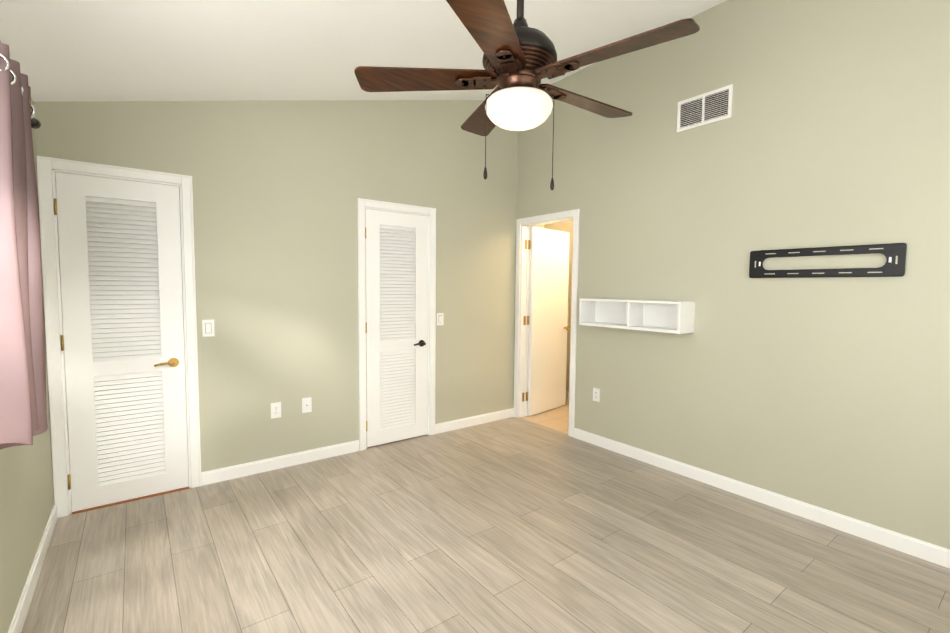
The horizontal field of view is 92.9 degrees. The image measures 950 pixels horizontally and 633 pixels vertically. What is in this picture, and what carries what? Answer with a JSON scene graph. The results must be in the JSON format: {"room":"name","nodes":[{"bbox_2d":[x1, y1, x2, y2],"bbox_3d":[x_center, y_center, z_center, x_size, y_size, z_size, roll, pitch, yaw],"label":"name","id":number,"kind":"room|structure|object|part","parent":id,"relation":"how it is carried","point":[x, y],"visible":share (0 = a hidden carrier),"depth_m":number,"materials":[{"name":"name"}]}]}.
{"room":"empty bedroom","nodes":[
{"label":"empty bedroom","id":0,"kind":"room"},
{"bbox_2d":[0,41,53,632],"bbox_3d":[-1.175,0.116,0.779,0.120,2.420,4.490,-2,5,-37],"label":"wall","id":1,"kind":"structure","parent":0,"point":[26,491],"depth_m":1.94,"materials":[{"name":"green paint"}]},
{"bbox_2d":[0,42,47,449],"bbox_3d":[-1.066,-0.147,0.862,0.169,1.184,2.320,-2,5,-37],"label":"panel","id":2,"kind":"object","parent":1,"relation":"hanging from","point":[23,411],"visible":1,"depth_m":1.35,"materials":[{"name":"fabric"}]},
{"bbox_3d":[-1.070,-0.682,0.820,0.145,0.070,2.320,-2,5,-37],"label":"rod","id":3,"kind":"part","parent":2,"relation":"part of","materials":[{"name":"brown metal"}]},
{"bbox_2d":[8,504,57,632],"bbox_3d":[-1.169,1.272,0.942,0.013,0.092,4.370,-2,5,-37],"label":"baseboard","id":4,"kind":"structure","parent":1,"relation":"attached to","point":[17,623],"depth_m":2.04,"materials":[{"name":"white paint"}]},
{"bbox_2d":[33,100,517,479],"bbox_3d":[-1.056,-0.551,3.718,3.890,3.374,0.120,-2,5,-37],"label":"wall","id":5,"kind":"structure","parent":0,"point":[280,188],"depth_m":3.48,"materials":[{"name":"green paint"}]},
{"bbox_2d":[54,172,188,511],"bbox_3d":[-2.182,0.166,2.827,0.608,2.017,0.096,-2,5,-37],"label":"door","id":6,"kind":"structure","parent":5,"relation":"in","point":[122,342],"depth_m":2.83,"materials":[{"name":"white paint"}]},
{"bbox_2d":[72,487,188,513],"bbox_3d":[-2.205,1.177,2.920,0.600,0.007,0.062,-2,5,-37],"label":"trim","id":7,"kind":"structure","parent":5,"relation":"attached to","point":[125,501],"depth_m":2.88,"materials":[{"name":"brown wood"}]},
{"bbox_2d":[202,320,214,336],"bbox_3d":[-1.829,0.080,3.096,0.072,0.116,0.010,-2,5,-37],"label":"light switch","id":8,"kind":"object","parent":5,"relation":"attached to","point":[208,328],"visible":1,"depth_m":3.09,"materials":[{"name":"white plastic"}]},
{"bbox_2d":[271,402,280,418],"bbox_3d":[-1.496,0.705,3.394,0.072,0.116,0.010,-2,5,-37],"label":"electrical outlet","id":9,"kind":"object","parent":5,"relation":"attached to","point":[276,410],"visible":1,"depth_m":3.39,"materials":[{"name":"white plastic"}]},
{"bbox_2d":[201,440,358,485],"bbox_3d":[-1.435,1.106,3.467,1.143,0.092,0.013,-2,5,-37],"label":"baseboard","id":10,"kind":"structure","parent":5,"relation":"attached to","point":[255,467],"depth_m":3.41,"materials":[{"name":"white paint"}]},
{"bbox_2d":[302,397,311,412],"bbox_3d":[-1.313,0.693,3.528,0.072,0.116,0.016,-2,5,-37],"label":"outlet","id":11,"kind":"object","parent":5,"relation":"attached to","point":[306,405],"visible":1,"depth_m":3.53,"materials":[{"name":"white plastic"}]},
{"bbox_2d":[365,209,427,446],"bbox_3d":[-0.673,0.106,3.967,0.610,2.017,0.096,-2,5,-37],"label":"door","id":12,"kind":"structure","parent":5,"relation":"in","point":[396,307],"depth_m":3.98,"materials":[{"name":"white paint"}]},
{"bbox_2d":[437,313,443,325],"bbox_3d":[-0.325,0.026,4.232,0.072,0.116,0.010,-2,5,-37],"label":"light switch","id":13,"kind":"object","parent":5,"relation":"attached to","point":[440,318],"visible":1,"depth_m":4.23,"materials":[{"name":"white plastic"}]},
{"bbox_2d":[435,408,513,433],"bbox_3d":[0.021,1.048,4.567,1.009,0.092,0.013,-2,5,-37],"label":"baseboard","id":14,"kind":"structure","parent":5,"relation":"attached to","point":[503,414],"depth_m":4.53,"materials":[{"name":"white paint"}]},
{"bbox_2d":[0,0,726,101],"bbox_3d":[0.309,-1.655,1.852,3.990,1.130,4.710,-2,5,-37],"label":"ceiling","id":15,"kind":"structure","parent":0,"point":[189,50],"depth_m":2.46,"materials":[{"name":"white paint"}]},
{"bbox_2d":[354,0,699,189],"bbox_3d":[0.217,-1.046,1.850,1.238,1.069,1.284,-2,5,-37],"label":"fan","id":16,"kind":"object","parent":15,"relation":"hanging from","point":[519,61],"visible":1,"depth_m":1.75,"materials":[{"name":"brown wood"}]},
{"bbox_3d":[-0.202,-0.966,1.843,0.504,0.036,0.433,-2,5,-37],"label":"blade","id":17,"kind":"part","parent":16,"relation":"part of","materials":[{"name":"brown wood"}]},
{"bbox_3d":[0.074,-0.986,2.200,0.306,0.036,0.561,-2,5,-37],"label":"blade","id":18,"kind":"part","parent":16,"relation":"part of","materials":[{"name":"brown wood"}]},
{"bbox_3d":[0.057,-0.939,1.474,0.522,0.036,0.405,-2,5,-37],"label":"blade","id":19,"kind":"part","parent":16,"relation":"part of","materials":[{"name":"brown wood"}]},
{"bbox_3d":[0.178,-0.831,1.843,0.276,0.122,0.276,-2,5,-37],"label":"glass","id":20,"kind":"part","parent":16,"relation":"part of","materials":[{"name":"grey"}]},
{"bbox_3d":[0.494,-0.972,2.042,0.570,0.036,0.152,-2,5,-37],"label":"blade","id":21,"kind":"part","parent":16,"relation":"part of","materials":[{"name":"brown wood"}]},
{"bbox_3d":[0.486,-0.944,1.612,0.270,0.036,0.568,-2,5,-37],"label":"blade","id":22,"kind":"part","parent":16,"relation":"part of","materials":[{"name":"brown wood"}]},
{"bbox_2d":[21,398,949,632],"bbox_3d":[0.518,1.254,2.640,4.990,0.060,5.280,-2,5,-37],"label":"floor","id":23,"kind":"structure","parent":0,"point":[514,525],"depth_m":2.33,"materials":[{"name":"laminate"}]},
{"bbox_2d":[531,221,572,390],"bbox_3d":[0.845,-0.113,4.455,0.004,2.440,2.630,-2,5,-37],"label":"wall","id":24,"kind":"structure","parent":0,"point":[566,226],"depth_m":4.36,"materials":[{"name":"beige paint"}]},
{"bbox_2d":[517,0,949,548],"bbox_3d":[1.837,-0.479,3.019,0.120,3.374,4.490,-2,5,-37],"label":"wall","id":25,"kind":"structure","parent":0,"point":[831,393],"depth_m":2.83,"materials":[{"name":"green paint"}]},
{"bbox_2d":[514,209,579,436],"bbox_3d":[0.734,0.052,4.508,0.156,2.101,0.828,-2,5,-37],"label":"door frame","id":26,"kind":"structure","parent":25,"relation":"attached to","point":[522,284],"depth_m":4.72,"materials":[{"name":"white paint"}]},
{"bbox_2d":[522,240,530,401],"bbox_3d":[0.550,0.052,4.793,0.090,1.716,0.013,-2,5,-37],"label":"hinges","id":27,"kind":"object","parent":26,"relation":"attached to","point":[529,247],"depth_m":4.78,"materials":[{"name":"gold metal"}]},
{"bbox_2d":[527,227,569,415],"bbox_3d":[0.807,0.048,5.071,0.678,2.017,0.198,-2,5,-37],"label":"hall door","id":28,"kind":"structure","parent":25,"relation":"in","point":[548,297],"depth_m":5.00,"materials":[{"name":"white paint"}]},
{"bbox_2d":[593,387,599,401],"bbox_3d":[1.071,0.691,3.987,0.010,0.116,0.072,-2,5,-37],"label":"electrical outlet","id":29,"kind":"object","parent":25,"relation":"attached to","point":[596,394],"visible":1,"depth_m":3.98,"materials":[{"name":"white plastic"}]},
{"bbox_2d":[579,298,694,333],"bbox_3d":[1.242,-0.019,3.566,0.200,0.225,0.895,-2,5,-37],"label":"cubby shelf","id":30,"kind":"object","parent":25,"relation":"attached to","point":[675,317],"visible":1,"depth_m":3.53,"materials":[{"name":"white laminate"}]},
{"bbox_2d":[677,84,732,131],"bbox_3d":[1.604,-1.453,3.168,0.011,0.215,0.380,-2,5,-37],"label":"air vent","id":31,"kind":"object","parent":25,"relation":"in","point":[706,108],"visible":1,"depth_m":3.16,"materials":[{"name":"white plastic"}]},
{"bbox_2d":[574,428,949,568],"bbox_3d":[1.977,1.181,2.810,0.013,0.092,3.498,-2,5,-37],"label":"baseboard","id":32,"kind":"structure","parent":25,"relation":"attached to","point":[924,550],"depth_m":2.82,"materials":[{"name":"white paint"}]},
{"bbox_2d":[749,243,906,277],"bbox_3d":[2.028,-0.319,2.660,0.015,0.175,0.750,-2,5,-37],"label":"plate","id":33,"kind":"object","parent":25,"relation":"attached to","point":[895,256],"visible":1,"depth_m":2.59,"materials":[{"name":"black metal"}]}
]}

